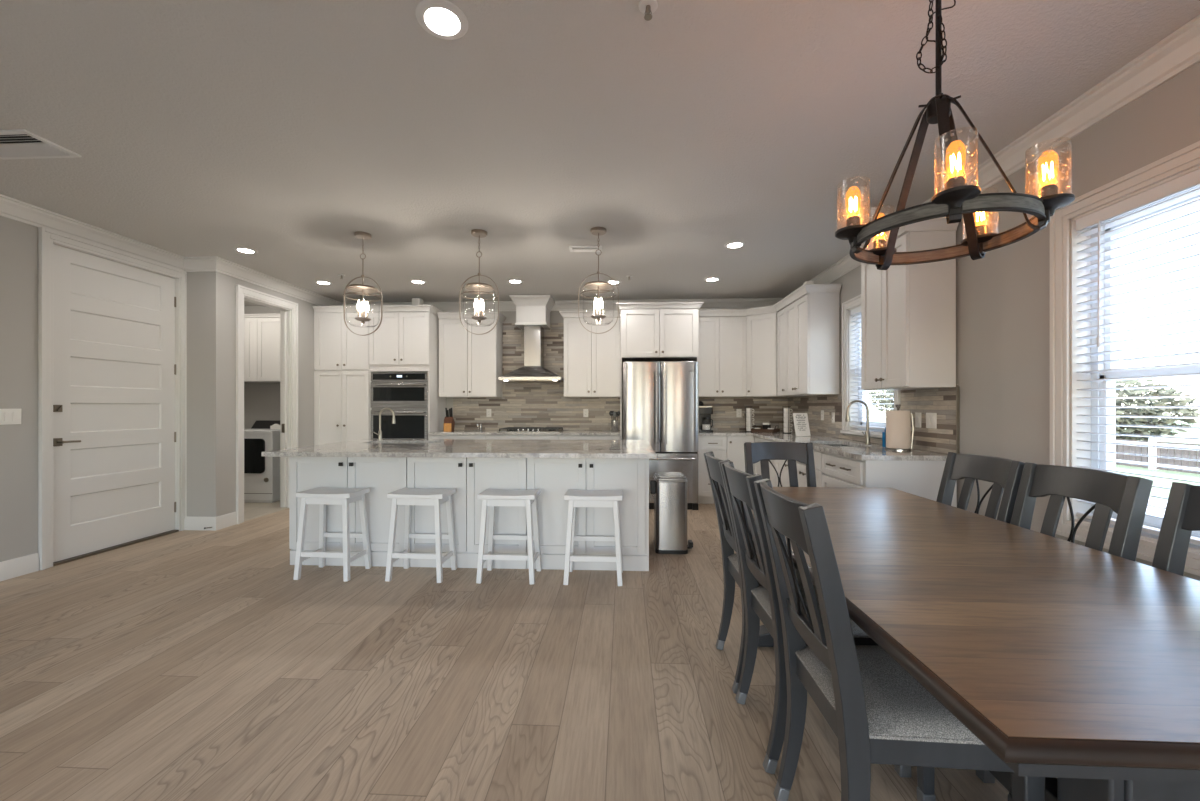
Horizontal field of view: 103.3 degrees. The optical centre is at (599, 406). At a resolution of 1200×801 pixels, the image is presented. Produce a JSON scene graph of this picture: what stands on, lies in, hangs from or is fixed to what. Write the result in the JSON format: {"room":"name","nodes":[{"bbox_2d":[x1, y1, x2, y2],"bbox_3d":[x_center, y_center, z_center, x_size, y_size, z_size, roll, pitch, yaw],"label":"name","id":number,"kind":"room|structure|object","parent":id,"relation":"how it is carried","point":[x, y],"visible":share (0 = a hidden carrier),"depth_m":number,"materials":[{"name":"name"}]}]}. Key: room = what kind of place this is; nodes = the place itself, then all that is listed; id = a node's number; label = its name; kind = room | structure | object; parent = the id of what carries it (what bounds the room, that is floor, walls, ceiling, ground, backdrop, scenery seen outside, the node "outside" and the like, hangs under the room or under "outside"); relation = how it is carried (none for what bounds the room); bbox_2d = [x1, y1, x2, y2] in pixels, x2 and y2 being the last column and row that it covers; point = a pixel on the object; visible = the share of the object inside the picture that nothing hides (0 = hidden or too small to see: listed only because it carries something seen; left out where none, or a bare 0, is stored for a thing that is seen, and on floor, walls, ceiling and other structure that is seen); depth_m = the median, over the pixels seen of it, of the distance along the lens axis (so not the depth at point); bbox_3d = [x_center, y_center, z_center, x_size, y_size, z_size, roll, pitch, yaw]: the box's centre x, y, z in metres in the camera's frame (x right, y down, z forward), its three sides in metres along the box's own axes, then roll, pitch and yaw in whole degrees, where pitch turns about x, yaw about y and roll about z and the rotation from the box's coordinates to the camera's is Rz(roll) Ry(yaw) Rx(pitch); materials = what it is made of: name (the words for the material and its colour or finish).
{"room":"dining room","nodes":[
{"label":"dining room","id":0,"kind":"room"},
{"bbox_2d":[0,216,37,561],"bbox_3d":[-4.519,-0.125,0.429,0.150,2.740,8.800,0,0,3],"label":"wall","id":1,"kind":"structure","parent":0,"point":[18,240],"depth_m":3.50,"materials":[{"name":"grey paint"}]},
{"bbox_2d":[0,409,20,424],"bbox_3d":[-4.286,0.070,3.436,0.012,0.115,0.162,0,0,3],"label":"light switch","id":2,"kind":"object","parent":1,"relation":"attached to","point":[7,416],"visible":1,"depth_m":3.45,"materials":[{"name":"white plastic"}]},
{"bbox_2d":[0,553,38,580],"bbox_3d":[-4.467,1.177,-0.178,0.016,0.135,7.593,0,0,3],"label":"baseboard","id":3,"kind":"structure","parent":1,"relation":"attached to","point":[12,568],"depth_m":3.50,"materials":[{"name":"white paint"}]},
{"bbox_2d":[38,227,186,569],"bbox_3d":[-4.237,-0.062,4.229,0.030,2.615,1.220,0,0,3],"label":"trim","id":4,"kind":"structure","parent":1,"relation":"attached to","point":[46,238],"depth_m":3.69,"materials":[{"name":"white paint"}]},
{"bbox_2d":[53,244,175,561],"bbox_3d":[-4.269,-0.029,4.234,0.096,2.504,1.049,0,0,3],"label":"door","id":5,"kind":"structure","parent":1,"relation":"in","point":[114,366],"depth_m":4.15,"materials":[{"name":"white paint"}]},
{"bbox_2d":[53,530,178,565],"bbox_3d":[-4.322,1.236,4.234,0.160,0.018,1.050,0,0,3],"label":"threshold","id":6,"kind":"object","parent":1,"relation":"attached to","point":[171,531],"depth_m":4.14,"materials":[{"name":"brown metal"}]},
{"bbox_2d":[187,271,225,516],"bbox_3d":[-4.124,-0.125,4.874,0.490,2.740,0.120,0,0,3],"label":"wall","id":7,"kind":"structure","parent":0,"point":[206,291],"depth_m":4.81,"materials":[{"name":"grey paint"}]},
{"bbox_2d":[184,512,236,530],"bbox_3d":[-4.039,1.177,4.925,0.356,0.135,0.261,0,0,3],"label":"baseboard","id":8,"kind":"structure","parent":7,"relation":"attached to","point":[230,519],"depth_m":4.80,"materials":[{"name":"white paint"}]},
{"bbox_2d":[244,306,279,428],"bbox_3d":[-4.749,-0.125,5.982,1.610,2.740,2.270,0,0,3],"label":"wall","id":9,"kind":"structure","parent":0,"point":[261,400],"depth_m":7.01,"materials":[{"name":"grey paint"}]},
{"bbox_2d":[244,314,279,382],"bbox_3d":[-4.743,-0.825,6.795,1.160,0.940,0.397,0,0,3],"label":"laundry cabinet","id":10,"kind":"object","parent":9,"relation":"attached to","point":[261,331],"visible":0.46,"depth_m":6.65,"materials":[{"name":"white paint"}]},
{"bbox_2d":[226,275,317,513],"bbox_3d":[-3.886,-0.125,5.924,0.120,2.740,2.000,0,0,3],"label":"wall","id":11,"kind":"structure","parent":0,"point":[305,309],"depth_m":5.41,"materials":[{"name":"grey paint"}]},
{"bbox_2d":[236,285,297,523],"bbox_3d":[-3.894,-0.028,5.513,0.155,2.545,0.930,0,0,3],"label":"trim","id":12,"kind":"structure","parent":11,"relation":"attached to","point":[243,293],"depth_m":5.48,"materials":[{"name":"white paint"}]},
{"bbox_2d":[282,311,286,506],"bbox_3d":[-3.874,0.024,6.157,0.040,2.418,0.652,0,0,3],"label":"door","id":13,"kind":"structure","parent":11,"relation":"in","point":[284,313],"depth_m":5.83,"materials":[{"name":"white paint"}]},
{"bbox_2d":[314,312,315,444],"bbox_3d":[-3.781,-0.035,6.609,0.018,2.560,0.580,0,0,3],"label":"trim","id":14,"kind":"structure","parent":11,"relation":"attached to","point":[314,312],"depth_m":6.32,"materials":[{"name":"white paint"}]},
{"bbox_2d":[0,501,1008,800],"bbox_3d":[-1.686,1.294,1.407,8.090,0.102,11.060,0,0,3],"label":"floor","id":15,"kind":"structure","parent":0,"point":[185,665],"depth_m":2.12,"materials":[{"name":"brown wood"}]},
{"bbox_2d":[244,420,279,502],"bbox_3d":[-4.569,0.718,6.486,0.700,1.050,0.706,0,0,3],"label":"dryer","id":16,"kind":"object","parent":15,"relation":"on","point":[261,473],"visible":0.52,"depth_m":6.15,"materials":[{"name":"white metal"}]},
{"bbox_2d":[293,487,371,581],"bbox_3d":[-1.988,0.933,3.550,0.414,0.626,0.304,0,0,5],"label":"counter stool","id":17,"kind":"object","parent":15,"relation":"on","point":[323,496],"visible":1,"depth_m":3.45,"materials":[{"name":"white paint"}]},
{"bbox_2d":[312,306,369,444],"bbox_3d":[-3.405,-0.043,6.567,0.735,2.575,0.657,0,0,3],"label":"pantry cabinet","id":18,"kind":"object","parent":15,"relation":"on","point":[342,367],"visible":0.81,"depth_m":6.29,"materials":[{"name":"white paint"}]},
{"bbox_2d":[289,457,406,566],"bbox_3d":[-1.946,0.806,4.260,0.944,0.878,1.157,0,0,3],"label":"base cabinet","id":19,"kind":"object","parent":15,"relation":"on","point":[382,475],"visible":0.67,"depth_m":3.71,"materials":[{"name":"white paint"}]},
{"bbox_2d":[368,305,445,438],"bbox_3d":[-2.607,-0.043,6.526,0.861,2.575,0.657,0,0,3],"label":"tall cabinet","id":20,"kind":"object","parent":15,"relation":"on","point":[406,339],"visible":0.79,"depth_m":6.27,"materials":[{"name":"white paint"}]},
{"bbox_2d":[371,372,427,438],"bbox_3d":[-2.636,0.045,6.484,0.762,1.000,0.575,0,0,3],"label":"wall oven","id":21,"kind":"object","parent":20,"relation":"in","point":[405,393],"visible":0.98,"depth_m":6.25,"materials":[{"name":"silver metal"}]},
{"bbox_2d":[385,488,456,582],"bbox_3d":[-1.316,0.933,3.521,0.414,0.626,0.304,0,0,4],"label":"counter stool","id":22,"kind":"object","parent":15,"relation":"on","point":[407,497],"visible":1,"depth_m":3.41,"materials":[{"name":"white paint"}]},
{"bbox_2d":[429,435,485,438],"bbox_3d":[-1.851,0.806,6.487,0.755,0.878,0.650,0,0,3],"label":"base cabinet","id":23,"kind":"object","parent":15,"relation":"on","point":[430,436],"visible":0.06,"depth_m":6.20,"materials":[{"name":"white paint"}]},
{"bbox_2d":[407,457,526,568],"bbox_3d":[-1.004,0.806,4.213,0.937,0.878,1.157,0,0,3],"label":"base cabinet","id":24,"kind":"object","parent":15,"relation":"on","point":[470,477],"visible":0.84,"depth_m":3.67,"materials":[{"name":"white paint"}]},
{"bbox_2d":[261,439,655,458],"bbox_3d":[-1.015,0.348,4.136,2.900,0.034,1.410,0,0,3],"label":"countertop","id":25,"kind":"structure","parent":24,"relation":"on","point":[454,448],"depth_m":3.70,"materials":[{"name":"grey stone"}]},
{"bbox_2d":[373,408,395,439],"bbox_3d":[-2.147,0.168,4.737,0.183,0.325,0.125,0,0,3],"label":"kitchen faucet","id":26,"kind":"object","parent":25,"relation":"on","point":[379,434],"visible":0.98,"depth_m":4.77,"materials":[{"name":"silver metal"}]},
{"bbox_2d":[476,488,541,584],"bbox_3d":[-0.660,0.933,3.488,0.414,0.626,0.304,0,0,3],"label":"counter stool","id":27,"kind":"object","parent":15,"relation":"on","point":[492,498],"visible":1,"depth_m":3.38,"materials":[{"name":"white paint"}]},
{"bbox_2d":[486,435,558,439],"bbox_3d":[-0.997,0.806,6.444,0.950,0.878,0.650,0,0,3],"label":"base cabinet","id":28,"kind":"object","parent":15,"relation":"on","point":[510,437],"visible":0.04,"depth_m":6.15,"materials":[{"name":"white paint"}]},
{"bbox_2d":[428,430,619,435],"bbox_3d":[-0.977,0.348,6.449,2.503,0.034,0.632,0,0,3],"label":"countertop","id":29,"kind":"structure","parent":28,"relation":"on","point":[455,432],"depth_m":6.17,"materials":[{"name":"grey stone"}]},
{"bbox_2d":[444,408,454,430],"bbox_3d":[-2.060,0.170,6.487,0.110,0.322,0.139,0,0,3],"label":"knife block","id":30,"kind":"object","parent":29,"relation":"on","point":[449,423],"visible":0.95,"depth_m":6.45,"materials":[{"name":"brown wood"}]},
{"bbox_2d":[498,427,563,432],"bbox_3d":[-0.922,0.306,6.415,0.800,0.050,0.520,0,0,3],"label":"gas cooktop","id":31,"kind":"object","parent":29,"relation":"in","point":[506,429],"visible":1,"depth_m":6.21,"materials":[{"name":"silver metal"}]},
{"bbox_2d":[609,411,619,431],"bbox_3d":[0.198,0.192,6.409,0.112,0.279,0.112,0,0,-34],"label":"utensil crock","id":32,"kind":"object","parent":29,"relation":"on","point":[614,423],"visible":0.99,"depth_m":6.38,"materials":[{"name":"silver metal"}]},
{"bbox_2d":[527,458,648,570],"bbox_3d":[-0.068,0.806,4.165,0.934,0.878,1.157,0,0,3],"label":"base cabinet","id":33,"kind":"object","parent":15,"relation":"on","point":[554,477],"visible":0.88,"depth_m":3.62,"materials":[{"name":"white paint"}]},
{"bbox_2d":[559,435,619,439],"bbox_3d":[-0.124,0.806,6.399,0.795,0.878,0.650,0,0,3],"label":"base cabinet","id":34,"kind":"object","parent":15,"relation":"on","point":[561,437],"visible":0.06,"depth_m":6.11,"materials":[{"name":"white paint"}]},
{"bbox_2d":[563,489,622,585],"bbox_3d":[-0.043,0.933,3.457,0.414,0.626,0.304,0,0,3],"label":"counter stool","id":35,"kind":"object","parent":15,"relation":"on","point":[577,498],"visible":1,"depth_m":3.34,"materials":[{"name":"white paint"}]},
{"bbox_2d":[616,302,703,506],"bbox_3d":[0.760,-0.025,6.279,1.080,2.540,0.802,0,0,3],"label":"tall cabinet","id":36,"kind":"object","parent":15,"relation":"on","point":[649,331],"visible":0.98,"depth_m":5.93,"materials":[{"name":"white paint"}]},
{"bbox_2d":[623,361,697,509],"bbox_3d":[0.752,0.345,6.128,0.910,1.800,0.944,0,0,3],"label":"refrigerator","id":37,"kind":"object","parent":15,"relation":"on","point":[660,399],"visible":0.7,"depth_m":5.73,"materials":[{"name":"silver metal"}]},
{"bbox_2d":[650,472,692,553],"bbox_3d":[0.624,0.919,4.192,0.370,0.652,0.344,0,0,3],"label":"step trash can","id":38,"kind":"object","parent":15,"relation":"on","point":[669,489],"visible":1,"depth_m":4.03,"materials":[{"name":"silver metal"}]},
{"bbox_2d":[699,436,726,503],"bbox_3d":[1.438,0.806,6.321,0.370,0.878,0.650,0,0,3],"label":"base cabinet","id":39,"kind":"object","parent":15,"relation":"on","point":[717,445],"visible":0.49,"depth_m":6.03,"materials":[{"name":"white paint"}]},
{"bbox_2d":[727,436,754,473],"bbox_3d":[1.800,0.806,6.302,0.352,0.878,0.650,0,0,3],"label":"base cabinet","id":40,"kind":"object","parent":15,"relation":"on","point":[735,444],"visible":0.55,"depth_m":6.02,"materials":[{"name":"white paint"}]},
{"bbox_2d":[704,451,813,693],"bbox_3d":[0.804,0.739,2.252,0.587,1.019,0.439,0,0,3],"label":"dining chair","id":41,"kind":"object","parent":15,"relation":"on","point":[732,572],"visible":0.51,"depth_m":2.31,"materials":[{"name":"grey paint"}]},
{"bbox_2d":[729,553,813,584],"bbox_3d":[0.871,0.756,2.249,0.445,0.038,0.434,0,0,3],"label":"seat cushion","id":42,"kind":"object","parent":41,"relation":"on","point":[733,561],"depth_m":2.28,"materials":[{"name":"grey fabric"}]},
{"bbox_2d":[755,436,789,486],"bbox_3d":[2.208,0.806,5.345,0.650,0.878,1.300,0,0,3],"label":"base cabinet","id":43,"kind":"object","parent":15,"relation":"on","point":[778,464],"visible":0.12,"depth_m":5.15,"materials":[{"name":"white paint"}]},
{"bbox_2d":[699,431,947,460],"bbox_3d":[1.852,0.348,4.934,1.332,0.034,3.372,0,0,3],"label":"countertop","id":44,"kind":"structure","parent":43,"relation":"on","point":[860,451],"depth_m":3.88,"materials":[{"name":"grey stone"}]},
{"bbox_2d":[699,401,712,431],"bbox_3d":[1.396,0.126,6.358,0.206,0.410,0.240,0,0,3],"label":"coffee maker","id":45,"kind":"object","parent":44,"relation":"on","point":[705,412],"visible":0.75,"depth_m":6.28,"materials":[{"name":"black plastic"}]},
{"bbox_2d":[793,413,810,435],"bbox_3d":[2.289,0.200,5.412,0.170,0.262,0.112,0,0,-5],"label":"sign","id":46,"kind":"object","parent":44,"relation":"on","point":[801,424],"visible":1,"depth_m":5.39,"materials":[{"name":"white"}]},
{"bbox_2d":[845,400,871,443],"bbox_3d":[2.313,0.133,4.295,0.223,0.396,0.152,0,0,3],"label":"kitchen faucet","id":47,"kind":"object","parent":44,"relation":"on","point":[847,419],"visible":0.96,"depth_m":4.24,"materials":[{"name":"silver metal"}]},
{"bbox_2d":[885,404,913,450],"bbox_3d":[2.309,0.155,3.668,0.188,0.352,0.176,0,0,3],"label":"paper towel holder","id":48,"kind":"object","parent":44,"relation":"on","point":[897,405],"visible":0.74,"depth_m":3.63,"materials":[{"name":"silver metal"}]},
{"bbox_2d":[886,410,910,448],"bbox_3d":[2.303,0.171,3.668,0.163,0.289,0.163,0,0,3],"label":"paper towel roll","id":49,"kind":"object","parent":48,"relation":"on","point":[898,422],"visible":1,"depth_m":3.60,"materials":[{"name":"beige paper"}]},
{"bbox_2d":[744,442,816,551],"bbox_3d":[1.151,0.739,2.855,0.439,1.019,0.587,0,0,3],"label":"dining chair","id":50,"kind":"object","parent":15,"relation":"on","point":[754,452],"visible":0.27,"depth_m":3.09,"materials":[{"name":"grey paint"}]},
{"bbox_2d":[796,450,823,486],"bbox_3d":[2.155,0.806,4.315,0.650,0.878,0.760,0,0,3],"label":"base cabinet","id":51,"kind":"object","parent":15,"relation":"on","point":[801,468],"visible":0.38,"depth_m":4.09,"materials":[{"name":"white paint"}]},
{"bbox_2d":[721,461,910,777],"bbox_3d":[0.783,0.739,1.810,0.587,1.019,0.439,0,0,2],"label":"dining chair","id":52,"kind":"object","parent":15,"relation":"on","point":[761,603],"visible":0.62,"depth_m":1.73,"materials":[{"name":"grey paint"}]},
{"bbox_2d":[752,585,869,637],"bbox_3d":[0.851,0.756,1.808,0.445,0.038,0.434,0,0,2],"label":"seat cushion","id":53,"kind":"object","parent":52,"relation":"on","point":[760,595],"depth_m":1.81,"materials":[{"name":"grey fabric"}]},
{"bbox_2d":[822,452,956,506],"bbox_3d":[2.120,0.806,3.592,0.652,0.878,0.684,0,0,3],"label":"base cabinet","id":54,"kind":"object","parent":15,"relation":"on","point":[919,478],"visible":0.36,"depth_m":3.26,"materials":[{"name":"white paint"}]},
{"bbox_2d":[754,478,1044,800],"bbox_3d":[0.760,0.739,1.308,0.587,1.019,0.439,0,0,3],"label":"dining chair","id":55,"kind":"object","parent":15,"relation":"on","point":[877,712],"visible":0.8,"depth_m":1.14,"materials":[{"name":"grey paint"}]},
{"bbox_2d":[796,645,984,744],"bbox_3d":[0.827,0.756,1.305,0.445,0.038,0.434,0,0,3],"label":"seat cushion","id":56,"kind":"object","parent":55,"relation":"on","point":[900,711],"depth_m":1.17,"materials":[{"name":"grey fabric"}]},
{"bbox_2d":[724,487,1199,800],"bbox_3d":[1.163,0.863,1.760,1.065,0.765,2.228,0,0,3],"label":"dining table","id":57,"kind":"object","parent":15,"relation":"on","point":[1077,666],"visible":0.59,"depth_m":1.01,"materials":[{"name":"brown wood"}]},
{"bbox_2d":[936,452,1024,522],"bbox_3d":[1.549,0.739,2.232,0.587,1.019,0.439,0,0,2],"label":"dining chair","id":58,"kind":"object","parent":15,"relation":"on","point":[1005,474],"visible":0.27,"depth_m":2.22,"materials":[{"name":"grey paint"}]},
{"bbox_2d":[976,462,1152,782],"bbox_3d":[1.541,0.739,1.774,0.587,1.019,0.439,0,0,1],"label":"dining chair","id":59,"kind":"object","parent":15,"relation":"on","point":[1128,496],"visible":0.3,"depth_m":1.71,"materials":[{"name":"grey paint"}]},
{"bbox_2d":[1007,482,1199,800],"bbox_3d":[1.525,0.739,1.257,0.587,1.019,0.439,0,0,2],"label":"dining chair","id":60,"kind":"object","parent":15,"relation":"on","point":[1181,517],"visible":0.16,"depth_m":1.43,"materials":[{"name":"grey paint"}]},
{"bbox_2d":[0,0,1199,305],"bbox_3d":[-1.629,-1.570,1.344,8.310,0.150,11.220,0,0,3],"label":"ceiling","id":61,"kind":"structure","parent":0,"point":[284,131],"depth_m":2.45,"materials":[{"name":"grey paint"}]},
{"bbox_2d":[0,129,80,159],"bbox_3d":[-3.338,-1.486,2.702,0.500,0.017,0.270,0,0,3],"label":"ceiling vent","id":62,"kind":"object","parent":61,"relation":"in","point":[19,143],"visible":1,"depth_m":2.72,"materials":[{"name":"white paint"}]},
{"bbox_2d":[343,231,381,335],"bbox_3d":[-2.050,-1.056,4.109,0.305,0.877,0.305,0,0,-38],"label":"pendant light","id":63,"kind":"object","parent":61,"relation":"hanging from","point":[364,289],"visible":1,"depth_m":4.10,"materials":[{"name":"silver metal"}]},
{"bbox_2d":[355,290,370,323],"bbox_3d":[-2.050,-0.868,4.109,0.128,0.295,0.128,0,0,3],"label":"candle","id":64,"kind":"object","parent":63,"relation":"on","point":[363,319],"depth_m":4.10,"materials":[{"name":"white wax"}]},
{"bbox_2d":[415,0,467,39],"bbox_3d":[-0.608,-1.490,1.833,0.194,0.010,0.194,0,0,3],"label":"recessed light","id":65,"kind":"object","parent":61,"relation":"in","point":[443,19],"visible":1,"depth_m":1.82,"materials":[{"name":"white paint"}]},
{"bbox_2d":[425,8,458,32],"bbox_3d":[-0.608,-1.491,1.833,0.122,0.002,0.122,0,0,-42],"label":"diffuser","id":66,"kind":"object","parent":65,"relation":"attached to","point":[437,20],"depth_m":1.83,"materials":[{"name":"white plastic"}]},
{"bbox_2d":[459,229,498,334],"bbox_3d":[-1.032,-1.056,4.057,0.305,0.877,0.305,0,0,-38],"label":"pendant light","id":67,"kind":"object","parent":61,"relation":"hanging from","point":[479,287],"visible":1,"depth_m":4.05,"materials":[{"name":"silver metal"}]},
{"bbox_2d":[472,288,486,322],"bbox_3d":[-1.032,-0.868,4.057,0.128,0.295,0.128,0,0,3],"label":"candle","id":68,"kind":"object","parent":67,"relation":"on","point":[481,316],"depth_m":4.05,"materials":[{"name":"white wax"}]},
{"bbox_2d":[569,246,601,251],"bbox_3d":[-0.135,-1.486,4.473,0.310,0.017,0.140,0,0,3],"label":"ceiling vent","id":69,"kind":"object","parent":61,"relation":"in","point":[571,248],"visible":0.91,"depth_m":4.46,"materials":[{"name":"white metal"}]},
{"bbox_2d":[578,227,618,333],"bbox_3d":[-0.013,-1.056,4.006,0.305,0.877,0.305,0,0,43],"label":"pendant light","id":70,"kind":"object","parent":61,"relation":"hanging from","point":[598,285],"visible":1,"depth_m":3.99,"materials":[{"name":"silver metal"}]},
{"bbox_2d":[591,286,605,321],"bbox_3d":[-0.013,-0.868,4.006,0.128,0.295,0.128,0,0,3],"label":"candle","id":71,"kind":"object","parent":70,"relation":"on","point":[595,316],"depth_m":3.98,"materials":[{"name":"white wax"}]},
{"bbox_2d":[639,0,657,20],"bbox_3d":[0.179,-1.472,1.768,0.072,0.046,0.072,0,0,3],"label":"sprinkler","id":72,"kind":"object","parent":61,"relation":"attached to","point":[647,7],"visible":1,"depth_m":1.76,"materials":[{"name":"white paint"}]},
{"bbox_2d":[724,241,745,248],"bbox_3d":[1.242,-1.490,4.373,0.194,0.010,0.194,0,0,3],"label":"recessed light","id":73,"kind":"object","parent":61,"relation":"in","point":[734,244],"visible":1,"depth_m":4.36,"materials":[{"name":"white paint"}]},
{"bbox_2d":[835,0,1074,269],"bbox_3d":[1.147,-1.020,1.643,0.626,0.951,0.634,0,0,3],"label":"chandelier","id":74,"kind":"object","parent":61,"relation":"hanging from","point":[958,198],"visible":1,"depth_m":1.62,"materials":[{"name":"metal"}]},
{"bbox_2d":[446,310,787,439],"bbox_3d":[-0.636,-0.125,6.830,6.520,2.740,0.162,0,0,3],"label":"wall","id":75,"kind":"structure","parent":0,"point":[521,404],"depth_m":6.75,"materials":[{"name":"tile"}]},
{"bbox_2d":[437,312,505,397],"bbox_3d":[-1.774,-0.710,6.610,0.849,1.150,0.388,0,0,3],"label":"upper cabinet","id":76,"kind":"object","parent":75,"relation":"attached to","point":[470,365],"visible":0.99,"depth_m":6.48,"materials":[{"name":"white paint"}]},
{"bbox_2d":[498,325,563,381],"bbox_3d":[-0.918,-0.732,6.511,0.830,0.767,0.504,0,0,3],"label":"range hood","id":77,"kind":"object","parent":75,"relation":"attached to","point":[533,370],"visible":0.95,"depth_m":6.45,"materials":[{"name":"silver metal"}]},
{"bbox_2d":[509,295,554,329],"bbox_3d":[-0.917,-1.292,6.525,0.550,0.385,0.474,0,0,3],"label":"hood cover","id":78,"kind":"object","parent":77,"relation":"attached to","point":[530,309],"visible":0.98,"depth_m":6.36,"materials":[{"name":"white paint"}]},
{"bbox_2d":[559,310,619,396],"bbox_3d":[-0.129,-0.710,6.527,0.817,1.150,0.388,0,0,3],"label":"upper cabinet","id":79,"kind":"object","parent":75,"relation":"attached to","point":[591,360],"visible":0.89,"depth_m":6.39,"materials":[{"name":"white paint"}]},
{"bbox_2d":[699,309,746,396],"bbox_3d":[1.603,-0.710,6.439,0.688,1.150,0.388,0,0,3],"label":"upper cabinet","id":80,"kind":"object","parent":75,"relation":"attached to","point":[722,332],"visible":0.92,"depth_m":6.30,"materials":[{"name":"white paint"}]},
{"bbox_2d":[746,305,799,396],"bbox_3d":[2.257,-0.710,6.295,0.658,1.150,0.611,0,0,3],"label":"upper cabinet","id":81,"kind":"object","parent":75,"relation":"attached to","point":[761,321],"visible":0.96,"depth_m":6.15,"materials":[{"name":"white paint"}]},
{"bbox_2d":[788,62,1199,580],"bbox_3d":[2.428,-0.125,1.214,0.192,2.740,11.070,0,0,3],"label":"wall","id":82,"kind":"structure","parent":0,"point":[1003,296],"depth_m":2.76,"materials":[{"name":"grey paint"}]},
{"bbox_2d":[0,15,1199,311],"bbox_3d":[-1.025,-1.432,1.313,6.740,0.124,10.920,0,0,3],"label":"trim","id":83,"kind":"structure","parent":82,"relation":"attached to","point":[1179,51],"depth_m":3.06,"materials":[{"name":"white paint"}]},
{"bbox_2d":[773,284,841,395],"bbox_3d":[2.354,-0.710,5.486,0.383,1.150,1.060,0,0,3],"label":"upper cabinet","id":84,"kind":"object","parent":82,"relation":"attached to","point":[808,318],"visible":1,"depth_m":5.01,"materials":[{"name":"white paint"}]},
{"bbox_2d":[849,304,885,433],"bbox_3d":[2.593,-0.375,4.405,0.175,1.230,0.840,0,0,3],"label":"window","id":85,"kind":"structure","parent":82,"relation":"in","point":[852,380],"depth_m":4.81,"materials":[{"name":"white paint"}]},
{"bbox_2d":[850,306,893,429],"bbox_3d":[2.536,-0.391,4.408,0.079,1.189,0.800,0,0,3],"label":"window blind","id":86,"kind":"object","parent":85,"relation":"attached to","point":[857,310],"visible":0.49,"depth_m":4.67,"materials":[{"name":"white plastic"}]},
{"bbox_2d":[840,294,900,437],"bbox_3d":[2.488,-0.403,4.403,0.055,1.341,1.025,0,0,3],"label":"trim","id":87,"kind":"structure","parent":82,"relation":"attached to","point":[855,301],"depth_m":4.84,"materials":[{"name":"white paint"}]},
{"bbox_2d":[860,217,958,389],"bbox_3d":[2.257,-0.710,3.566,0.383,1.150,0.724,0,0,3],"label":"upper cabinet","id":88,"kind":"object","parent":82,"relation":"attached to","point":[908,312],"visible":0.79,"depth_m":3.26,"materials":[{"name":"white paint"}]},
{"bbox_2d":[926,413,936,428],"bbox_3d":[2.442,0.100,3.506,0.012,0.115,0.116,0,0,3],"label":"light switch","id":89,"kind":"object","parent":82,"relation":"attached to","point":[931,418],"visible":1,"depth_m":3.49,"materials":[{"name":"white plastic"}]},
{"bbox_2d":[956,386,959,452],"bbox_3d":[2.438,0.096,3.237,0.016,0.471,0.012,0,0,3],"label":"trim","id":90,"kind":"structure","parent":82,"relation":"attached to","point":[957,387],"depth_m":3.23,"materials":[{"name":"silver metal"}]},
{"bbox_2d":[1050,141,1199,575],"bbox_3d":[2.344,-0.190,1.509,0.030,1.706,2.016,0,0,3],"label":"trim","id":91,"kind":"structure","parent":82,"relation":"attached to","point":[1188,157],"depth_m":2.43,"materials":[{"name":"white paint"}]},
{"bbox_2d":[1070,165,1199,552],"bbox_3d":[2.446,-0.190,1.504,0.175,1.540,1.850,0,0,3],"label":"window","id":92,"kind":"structure","parent":82,"relation":"in","point":[1076,413],"depth_m":2.40,"materials":[{"name":"white paint"}]},
{"bbox_2d":[1076,169,1199,545],"bbox_3d":[2.390,-0.201,1.506,0.079,1.509,1.810,0,0,3],"label":"window blind","id":93,"kind":"object","parent":92,"relation":"attached to","point":[1188,181],"visible":0.97,"depth_m":2.12,"materials":[{"name":"white plastic"}]},
{"label":"outside","id":94,"kind":"structure","parent":0,"visible":0},
{"bbox_2d":[869,418,1199,499],"bbox_3d":[10.744,1.645,14.476,100.000,0.100,110.000,0,0,3],"label":"lawn","id":95,"kind":"structure","parent":94,"point":[1194,433],"depth_m":11.57,"materials":[{"name":"green plant"}]},
{"bbox_2d":[869,390,893,412],"bbox_3d":[16.281,-0.266,24.271,4.692,3.761,4.638,0,0,3],"label":"tree","id":96,"kind":"object","parent":95,"relation":"on","point":[873,391],"visible":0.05,"depth_m":24.57,"materials":[{"name":"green plant"}]},
{"bbox_2d":[1116,379,1199,458],"bbox_3d":[16.231,0.336,14.782,3.071,2.590,3.143,0,0,3],"label":"tree","id":97,"kind":"object","parent":95,"relation":"on","point":[1131,383],"visible":0.41,"depth_m":13.93,"materials":[{"name":"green plant"}]},
{"bbox_2d":[1116,438,1199,473],"bbox_3d":[14.237,1.195,14.535,0.130,0.800,14.590,0,0,3],"label":"picket fence","id":98,"kind":"object","parent":95,"relation":"on","point":[1165,452],"visible":0.21,"depth_m":11.97,"materials":[{"name":"white paint"}]},
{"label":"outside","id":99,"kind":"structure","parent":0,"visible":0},
{"bbox_2d":[1146,497,1167,515],"bbox_3d":[5.808,1.570,1.208,6.520,0.050,15.000,0,0,3],"label":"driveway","id":100,"kind":"structure","parent":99,"point":[1152,501],"depth_m":7.38,"materials":[{"name":"concrete"}]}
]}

